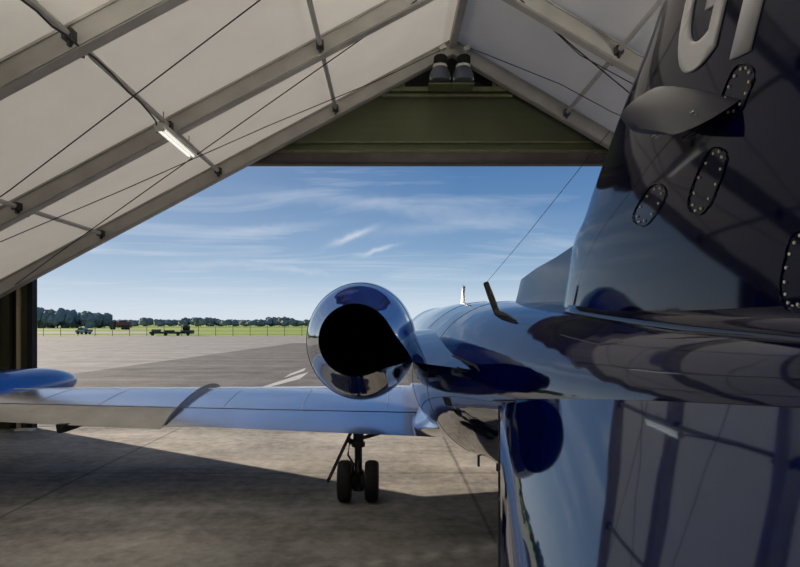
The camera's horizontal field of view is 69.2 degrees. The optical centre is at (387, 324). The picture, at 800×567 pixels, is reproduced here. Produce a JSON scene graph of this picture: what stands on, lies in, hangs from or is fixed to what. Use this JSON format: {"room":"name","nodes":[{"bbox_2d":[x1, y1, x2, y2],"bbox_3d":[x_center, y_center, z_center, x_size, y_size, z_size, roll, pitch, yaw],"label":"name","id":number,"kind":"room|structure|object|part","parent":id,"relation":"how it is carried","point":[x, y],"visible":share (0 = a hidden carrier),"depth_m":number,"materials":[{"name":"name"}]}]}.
{"room":"aircraft hangar","nodes":[
{"label":"aircraft hangar","id":0,"kind":"room"},
{"bbox_2d":[0,428,497,566],"bbox_3d":[0.850,2.005,1.450,17.500,0.150,18.900,0,0,0],"label":"floor","id":1,"kind":"structure","parent":0,"point":[78,497],"depth_m":6.27,"materials":[{"name":"grey concrete"}]},
{"bbox_2d":[0,0,188,100],"bbox_3d":[0.900,-1.610,5.650,16.980,7.080,0.180,0,0,0],"label":"roof beam","id":2,"kind":"structure","parent":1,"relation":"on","point":[98,27],"depth_m":5.58,"materials":[{"name":"metal"}]},
{"bbox_2d":[25,0,76,46],"bbox_3d":[-3.040,-2.736,4.375,0.100,0.150,2.410,0,0,0],"label":"strut","id":3,"kind":"structure","parent":2,"relation":"attached to","point":[69,31],"depth_m":5.29,"materials":[{"name":"metal"}]},
{"bbox_2d":[0,58,607,430],"bbox_3d":[0.900,-1.625,10.775,17.000,7.110,0.450,0,0,0],"label":"end wall","id":4,"kind":"structure","parent":1,"relation":"on","point":[410,124],"depth_m":10.73,"materials":[{"name":"green fabric"}]},
{"bbox_2d":[428,54,450,89],"bbox_3d":[0.925,-4.526,10.352,0.400,0.495,0.455,0,0,0],"label":"motor","id":5,"kind":"object","parent":4,"relation":"attached to","point":[440,77],"visible":1,"depth_m":10.21,"materials":[{"name":"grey metal"}]},
{"bbox_3d":[0.925,-4.293,10.440,0.400,0.030,0.280,0,0,0],"label":"mounting plate","id":6,"kind":"part","parent":5,"relation":"part of","materials":[{"name":"green metal"}]},
{"bbox_2d":[439,44,446,51],"bbox_3d":[0.969,-4.890,10.250,0.136,0.120,0.090,0,0,0],"label":"cable box","id":7,"kind":"object","parent":5,"relation":"attached to","point":[444,45],"visible":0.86,"depth_m":10.21,"materials":[{"name":"grey"}]},
{"bbox_3d":[0.991,-3.207,10.730,6.993,0.045,0.080,0,0,0],"label":"curtain rail","id":8,"kind":"part","parent":4,"relation":"part of","materials":[{"name":"green metal"}]},
{"bbox_2d":[280,93,607,149],"bbox_3d":[0.991,-3.763,10.740,6.993,1.113,0.023,0,0,0],"label":"wall panel","id":9,"kind":"object","parent":4,"relation":"hanging from","point":[513,123],"depth_m":10.73,"materials":[{"name":"green metal"}]},
{"bbox_3d":[1.006,-3.373,10.730,6.396,0.030,0.080,0,0,0],"label":"curtain rail","id":10,"kind":"part","parent":4,"relation":"part of","materials":[{"name":"green metal"}]},
{"bbox_2d":[450,54,473,89],"bbox_3d":[1.335,-4.526,10.352,0.400,0.495,0.455,0,0,0],"label":"motor","id":11,"kind":"object","parent":4,"relation":"attached to","point":[463,76],"visible":1,"depth_m":10.22,"materials":[{"name":"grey metal"}]},
{"bbox_3d":[1.335,-4.293,10.440,0.400,0.030,0.280,0,0,0],"label":"mounting plate","id":12,"kind":"part","parent":11,"relation":"part of","materials":[{"name":"green metal"}]},
{"bbox_2d":[463,44,470,52],"bbox_3d":[1.393,-4.890,10.250,0.136,0.120,0.090,0,0,0],"label":"cable box","id":13,"kind":"object","parent":11,"relation":"attached to","point":[466,48],"visible":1,"depth_m":10.21,"materials":[{"name":"grey"}]},
{"bbox_2d":[0,40,613,297],"bbox_3d":[0.900,-1.610,10.500,16.980,7.080,0.180,0,0,0],"label":"roof frame","id":14,"kind":"object","parent":1,"relation":"on","point":[480,64],"visible":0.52,"depth_m":10.43,"materials":[{"name":"metal"}]},
{"bbox_2d":[34,211,104,238],"bbox_3d":[-5.140,-1.617,9.325,0.100,0.150,2.210,0,0,0],"label":"strut","id":15,"kind":"structure","parent":14,"relation":"attached to","point":[100,233],"depth_m":9.39,"materials":[{"name":"metal"}]},
{"bbox_2d":[180,135,221,176],"bbox_3d":[-3.040,-2.736,9.325,0.100,0.150,2.210,0,0,0],"label":"strut","id":16,"kind":"structure","parent":14,"relation":"attached to","point":[218,170],"depth_m":9.63,"materials":[{"name":"metal"}]},
{"bbox_2d":[154,111,196,157],"bbox_3d":[-3.020,-2.720,8.300,0.150,0.300,1.300,0,0,0],"label":"ceiling lamp","id":17,"kind":"object","parent":16,"relation":"hanging from","point":[163,129],"visible":1,"depth_m":8.13,"materials":[{"name":"grey plastic"}]},
{"bbox_2d":[15,0,416,284],"bbox_3d":[-3.239,-2.569,9.240,7.672,3.886,0.058,0,0,19],"label":"cable","id":18,"kind":"object","parent":14,"relation":"attached to","point":[415,0],"visible":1,"depth_m":9.10,"materials":[{"name":"black metal"}]},
{"bbox_2d":[322,58,338,113],"bbox_3d":[-0.940,-3.856,9.325,0.100,0.150,2.210,0,0,0],"label":"strut","id":19,"kind":"structure","parent":14,"relation":"attached to","point":[335,107],"depth_m":9.40,"materials":[{"name":"metal"}]},
{"bbox_2d":[563,62,612,118],"bbox_3d":[3.200,-3.777,9.325,0.100,0.150,2.210,0,0,0],"label":"strut","id":20,"kind":"structure","parent":14,"relation":"attached to","point":[566,112],"depth_m":9.36,"materials":[{"name":"metal"}]},
{"bbox_2d":[0,0,643,231],"bbox_3d":[0.900,-1.610,8.150,16.980,7.080,0.180,0,0,0],"label":"roof beam","id":21,"kind":"structure","parent":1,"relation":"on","point":[548,13],"depth_m":8.08,"materials":[{"name":"metal"}]},
{"bbox_2d":[0,199,22,213],"bbox_3d":[-5.140,-1.617,6.900,0.100,0.150,2.360,0,0,0],"label":"strut","id":22,"kind":"structure","parent":21,"relation":"attached to","point":[17,206],"depth_m":7.98,"materials":[{"name":"metal"}]},
{"bbox_2d":[82,52,172,129],"bbox_3d":[-3.040,-2.736,6.900,0.100,0.150,2.360,0,0,0],"label":"strut","id":23,"kind":"structure","parent":21,"relation":"attached to","point":[151,109],"depth_m":6.80,"materials":[{"name":"metal"}]},
{"bbox_2d":[21,0,157,132],"bbox_3d":[-3.011,-2.651,6.298,0.134,0.109,3.116,0,0,-2],"label":"power cable","id":24,"kind":"object","parent":23,"relation":"hanging from","point":[23,1],"visible":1,"depth_m":5.78,"materials":[{"name":"black plastic"}]},
{"bbox_2d":[306,0,323,52],"bbox_3d":[-0.940,-3.856,6.900,0.100,0.150,2.360,0,0,0],"label":"strut","id":25,"kind":"structure","parent":21,"relation":"attached to","point":[319,42],"depth_m":7.50,"materials":[{"name":"metal"}]},
{"bbox_2d":[521,0,628,92],"bbox_3d":[2.941,-3.860,8.443,2.550,1.420,0.066,0,0,-19],"label":"cable","id":26,"kind":"object","parent":21,"relation":"attached to","point":[521,0],"visible":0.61,"depth_m":8.46,"materials":[{"name":"black metal"}]},
{"bbox_2d":[554,31,632,84],"bbox_3d":[2.715,-3.993,8.342,2.434,1.432,0.250,0,0,-8],"label":"cable","id":27,"kind":"object","parent":21,"relation":"attached to","point":[554,31],"visible":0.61,"depth_m":8.44,"materials":[{"name":"black plastic"}]},
{"bbox_2d":[614,0,662,58],"bbox_3d":[3.200,-3.777,6.900,0.100,0.150,2.360,0,0,0],"label":"strut","id":28,"kind":"structure","parent":21,"relation":"attached to","point":[619,49],"depth_m":7.43,"materials":[{"name":"metal"}]},
{"bbox_2d":[0,0,799,566],"bbox_3d":[1.177,0.035,6.686,12.294,3.795,12.355,0,0,-42],"label":"jet","id":29,"kind":"object","parent":1,"relation":"on","point":[635,402],"visible":1,"depth_m":1.72,"materials":[{"name":"blue paint"}]},
{"bbox_3d":[-5.050,0.875,7.060,0.680,0.558,4.520,0,0,0],"label":"tip tank","id":30,"kind":"part","parent":29,"relation":"part of","materials":[{"name":"blue metal"}]},
{"bbox_3d":[-0.527,1.433,6.340,0.297,0.580,0.035,0,0,0],"label":"gear door","id":31,"kind":"part","parent":29,"relation":"part of","materials":[{"name":"grey metal"}]},
{"bbox_3d":[0.875,-0.400,1.946,0.012,0.130,0.233,0,0,-2],"label":"access panel","id":32,"kind":"part","parent":29,"relation":"part of","materials":[{"name":"blue paint"}]},
{"bbox_3d":[0.862,-0.667,1.742,0.170,0.285,0.585,0,0,0],"label":"fin blade","id":33,"kind":"part","parent":29,"relation":"part of","materials":[{"name":"blue"}]},
{"bbox_3d":[0.889,-0.399,1.618,0.012,0.175,0.184,0,0,-3],"label":"access panel","id":34,"kind":"part","parent":29,"relation":"part of","materials":[{"name":"blue paint"}]},
{"bbox_3d":[0.898,-0.604,1.494,0.011,0.130,0.137,0,0,-3],"label":"access panel","id":35,"kind":"part","parent":29,"relation":"part of","materials":[{"name":"blue paint"}]},
{"bbox_3d":[0.911,-0.121,1.286,0.013,0.180,0.113,0,0,-5],"label":"access panel","id":36,"kind":"part","parent":29,"relation":"part of","materials":[{"name":"blue paint"}]},
{"bbox_2d":[0,0,660,278],"bbox_3d":[0.900,-2.734,1.475,17.000,4.872,18.950,0,0,0],"label":"ceiling","id":37,"kind":"structure","parent":0,"point":[39,120],"depth_m":7.93,"materials":[{"name":"white fabric"}]},
{"bbox_2d":[0,0,260,197],"bbox_3d":[-3.069,-2.656,6.852,3.991,2.042,0.026,0,0,17],"label":"cable","id":38,"kind":"object","parent":37,"relation":"attached to","point":[251,6],"visible":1,"depth_m":6.81,"materials":[{"name":"black metal"}]},
{"bbox_2d":[0,48,444,241],"bbox_3d":[-2.390,-3.025,9.400,6.910,3.602,0.134,0,0,-13],"label":"cable","id":39,"kind":"object","parent":37,"relation":"attached to","point":[443,48],"visible":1,"depth_m":9.28,"materials":[{"name":"black metal"}]},
{"bbox_2d":[449,0,467,48],"bbox_3d":[1.160,-5.040,1.650,0.120,0.140,17.700,0,0,0],"label":"ridge beam","id":40,"kind":"structure","parent":37,"relation":"attached to","point":[461,4],"depth_m":9.59,"materials":[{"name":"metal"}]},
{"bbox_2d":[470,48,619,115],"bbox_3d":[3.130,-3.748,9.472,3.587,2.042,0.148,0,0,14],"label":"cable","id":41,"kind":"object","parent":37,"relation":"attached to","point":[470,48],"visible":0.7,"depth_m":9.52,"materials":[{"name":"black plastic"}]},
{"label":"outside","id":42,"kind":"structure","parent":0,"visible":0},
{"bbox_2d":[37,336,305,427],"bbox_3d":[0.000,2.005,55.450,300.000,0.150,89.100,0,0,0],"label":"apron","id":43,"kind":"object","parent":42,"point":[72,354],"depth_m":47.63,"materials":[{"name":"concrete"}]},
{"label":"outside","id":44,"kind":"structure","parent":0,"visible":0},
{"bbox_2d":[37,325,307,335],"bbox_3d":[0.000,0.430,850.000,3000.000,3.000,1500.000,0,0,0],"label":"grass field","id":45,"kind":"structure","parent":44,"point":[202,331],"depth_m":169.98,"materials":[{"name":"green plant"}]},
{"bbox_2d":[37,309,51,326],"bbox_3d":[-189.811,-3.595,315.081,12.664,10.624,9.782,0,0,0],"label":"tree","id":46,"kind":"object","parent":45,"relation":"on","point":[41,317],"visible":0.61,"depth_m":314.41,"materials":[{"name":"green plant"}]},
{"bbox_2d":[47,309,60,326],"bbox_3d":[-183.615,-3.713,319.837,10.832,10.841,10.274,0,0,0],"label":"tree","id":47,"kind":"object","parent":45,"relation":"on","point":[50,311],"visible":0.26,"depth_m":318.58,"materials":[{"name":"green plant"}]},
{"bbox_2d":[47,311,74,326],"bbox_3d":[-177.984,-3.104,316.607,12.664,9.634,9.782,0,0,0],"label":"tree","id":48,"kind":"object","parent":45,"relation":"on","point":[60,317],"visible":1,"depth_m":315.14,"materials":[{"name":"green plant"}]},
{"bbox_2d":[57,308,76,326],"bbox_3d":[-179.445,-3.577,323.758,10.132,12.100,9.758,0,0,0],"label":"tree","id":49,"kind":"object","parent":45,"relation":"on","point":[72,312],"visible":0.32,"depth_m":321.63,"materials":[{"name":"green plant"}]},
{"bbox_2d":[75,313,81,324],"bbox_3d":[-179.675,-3.348,328.901,12.863,10.173,8.924,0,0,0],"label":"tree","id":50,"kind":"object","parent":45,"relation":"on","point":[78,320],"visible":0.27,"depth_m":327.01,"materials":[{"name":"green plant"}]},
{"bbox_2d":[75,328,92,333],"bbox_3d":[-64.363,1.251,122.805,2.950,1.342,1.690,0,0,0],"label":"car","id":51,"kind":"object","parent":45,"relation":"on","point":[79,330],"visible":0.85,"depth_m":121.99,"materials":[{"name":"grey paint"}]},
{"bbox_2d":[80,313,101,326],"bbox_3d":[-164.980,-2.145,321.229,10.132,8.826,9.758,0,0,0],"label":"tree","id":52,"kind":"object","parent":45,"relation":"on","point":[88,320],"visible":0.96,"depth_m":317.88,"materials":[{"name":"green plant"}]},
{"bbox_2d":[94,312,112,326],"bbox_3d":[-161.219,-2.822,326.894,10.832,9.028,10.274,0,0,0],"label":"tree","id":53,"kind":"object","parent":45,"relation":"on","point":[105,318],"visible":0.64,"depth_m":326.93,"materials":[{"name":"green plant"}]},
{"bbox_2d":[109,321,131,329],"bbox_3d":[-108.848,0.130,236.200,8.600,3.600,2.500,0,0,0],"label":"truck","id":54,"kind":"object","parent":45,"relation":"on","point":[114,323],"visible":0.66,"depth_m":235.05,"materials":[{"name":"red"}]},
{"bbox_3d":[-107.448,-0.420,236.200,5.800,1.900,2.400,0,0,0],"label":"tank","id":55,"kind":"part","parent":54,"relation":"part of","materials":[{"name":"red metal"}]},
{"bbox_2d":[130,320,145,326],"bbox_3d":[-218.576,-1.526,507.321,14.292,5.709,9.915,0,0,0],"label":"tree","id":56,"kind":"object","parent":45,"relation":"on","point":[134,322],"visible":0.54,"depth_m":504.27,"materials":[{"name":"green plant"}]},
{"bbox_2d":[139,317,153,325],"bbox_3d":[-205.755,-2.609,493.005,12.036,7.882,11.416,0,0,0],"label":"tree","id":57,"kind":"object","parent":45,"relation":"on","point":[142,321],"visible":1,"depth_m":492.46,"materials":[{"name":"green plant"}]},
{"bbox_2d":[156,319,173,326],"bbox_3d":[-189.347,-1.863,491.570,14.292,6.460,9.915,0,0,0],"label":"tree","id":58,"kind":"object","parent":45,"relation":"on","point":[160,322],"visible":1,"depth_m":488.39,"materials":[{"name":"green plant"}]},
{"bbox_2d":[149,326,193,335],"bbox_3d":[-39.261,1.051,105.385,7.600,1.742,1.830,0,0,0],"label":"wagon","id":59,"kind":"object","parent":45,"relation":"on","point":[187,331],"visible":1,"depth_m":104.51,"materials":[{"name":"grey metal"}]},
{"bbox_2d":[37,325,307,335],"bbox_3d":[-41.000,0.930,101.000,66.000,2.000,0.090,0,0,0],"label":"perimeter fence","id":60,"kind":"object","parent":45,"relation":"on","point":[43,327],"visible":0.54,"depth_m":100.98,"materials":[{"name":"grey metal"}]},
{"bbox_2d":[167,319,177,325],"bbox_3d":[-196.931,-2.038,526.982,12.036,6.592,11.416,0,0,0],"label":"tree","id":61,"kind":"object","parent":45,"relation":"on","point":[174,320],"visible":0.37,"depth_m":527.56,"materials":[{"name":"green plant"}]},
{"bbox_2d":[178,320,189,325],"bbox_3d":[-183.096,-1.436,520.893,11.257,6.207,10.842,0,0,0],"label":"tree","id":62,"kind":"object","parent":45,"relation":"on","point":[180,322],"visible":0.91,"depth_m":516.92,"materials":[{"name":"green plant"}]},
{"bbox_2d":[181,317,191,325],"bbox_3d":[-179.484,-2.911,523.243,14.292,8.439,9.915,0,0,0],"label":"tree","id":63,"kind":"object","parent":45,"relation":"on","point":[189,320],"visible":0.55,"depth_m":520.91,"materials":[{"name":"green plant"}]},
{"bbox_2d":[192,317,205,326],"bbox_3d":[-163.683,-2.529,503.775,12.327,8.469,10.494,0,0,0],"label":"tree","id":64,"kind":"object","parent":45,"relation":"on","point":[198,321],"visible":0.99,"depth_m":500.34,"materials":[{"name":"green plant"}]},
{"bbox_2d":[204,317,216,325],"bbox_3d":[-157.678,-2.519,514.601,11.258,8.723,10.842,0,0,0],"label":"tree","id":65,"kind":"object","parent":45,"relation":"on","point":[209,321],"visible":0.88,"depth_m":510.83,"materials":[{"name":"green plant"}]},
{"bbox_2d":[220,319,236,325],"bbox_3d":[-134.707,-1.767,490.982,14.071,6.204,10.869,0,0,0],"label":"tree","id":66,"kind":"object","parent":45,"relation":"on","point":[225,322],"visible":1,"depth_m":489.29,"materials":[{"name":"green plant"}]},
{"bbox_2d":[245,320,261,325],"bbox_3d":[-113.340,-1.420,491.267,14.071,5.508,10.869,0,0,0],"label":"tree","id":67,"kind":"object","parent":45,"relation":"on","point":[253,322],"visible":1,"depth_m":489.35,"materials":[{"name":"green plant"}]},
{"bbox_2d":[257,319,272,326],"bbox_3d":[-106.976,-1.944,504.009,14.292,6.568,9.915,0,0,0],"label":"tree","id":68,"kind":"object","parent":45,"relation":"on","point":[264,322],"visible":0.84,"depth_m":501.07,"materials":[{"name":"green plant"}]},
{"bbox_2d":[267,318,279,325],"bbox_3d":[-100.629,-2.213,509.542,12.327,7.744,10.494,0,0,0],"label":"tree","id":69,"kind":"object","parent":45,"relation":"on","point":[276,322],"visible":0.71,"depth_m":505.87,"materials":[{"name":"green plant"}]},
{"bbox_2d":[280,316,294,326],"bbox_3d":[-86.520,-3.133,503.189,14.292,8.975,9.915,0,0,0],"label":"tree","id":70,"kind":"object","parent":45,"relation":"on","point":[285,321],"visible":0.79,"depth_m":499.73,"materials":[{"name":"green plant"}]},
{"bbox_2d":[292,320,303,326],"bbox_3d":[-77.522,-1.507,500.532,12.327,6.228,10.494,0,0,0],"label":"tree","id":71,"kind":"object","parent":45,"relation":"on","point":[297,322],"visible":0.99,"depth_m":496.93,"materials":[{"name":"green plant"}]},
{"bbox_2d":[303,319,309,325],"bbox_3d":[-67.559,-1.557,497.470,11.258,6.602,10.842,0,0,0],"label":"tree","id":72,"kind":"object","parent":45,"relation":"on","point":[306,322],"visible":0.47,"depth_m":493.67,"materials":[{"name":"green plant"}]},
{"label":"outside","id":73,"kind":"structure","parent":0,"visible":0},
{"bbox_2d":[37,343,409,426],"bbox_3d":[13.400,1.933,36.500,53.200,0.014,51.000,0,0,0],"label":"taxiway","id":74,"kind":"structure","parent":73,"point":[263,366],"depth_m":24.02,"materials":[{"name":"grey asphalt"}]},
{"bbox_2d":[263,372,307,386],"bbox_3d":[-3.559,1.922,20.139,0.828,0.001,7.355,0,0,0],"label":"ground marking","id":75,"kind":"object","parent":74,"relation":"on","point":[301,375],"depth_m":20.09,"materials":[{"name":"white paint"}]},
{"bbox_2d":[284,368,305,377],"bbox_3d":[-3.692,1.922,23.577,0.336,0.001,4.912,0,0,0],"label":"ground marking","id":76,"kind":"object","parent":74,"relation":"on","point":[304,368],"depth_m":23.47,"materials":[{"name":"white paint"}]},
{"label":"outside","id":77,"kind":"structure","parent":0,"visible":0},
{"bbox_2d":[37,332,148,333],"bbox_3d":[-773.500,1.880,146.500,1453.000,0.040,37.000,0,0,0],"label":"strip","id":78,"kind":"object","parent":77,"point":[37,332],"visible":0.5,"depth_m":129.54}
]}

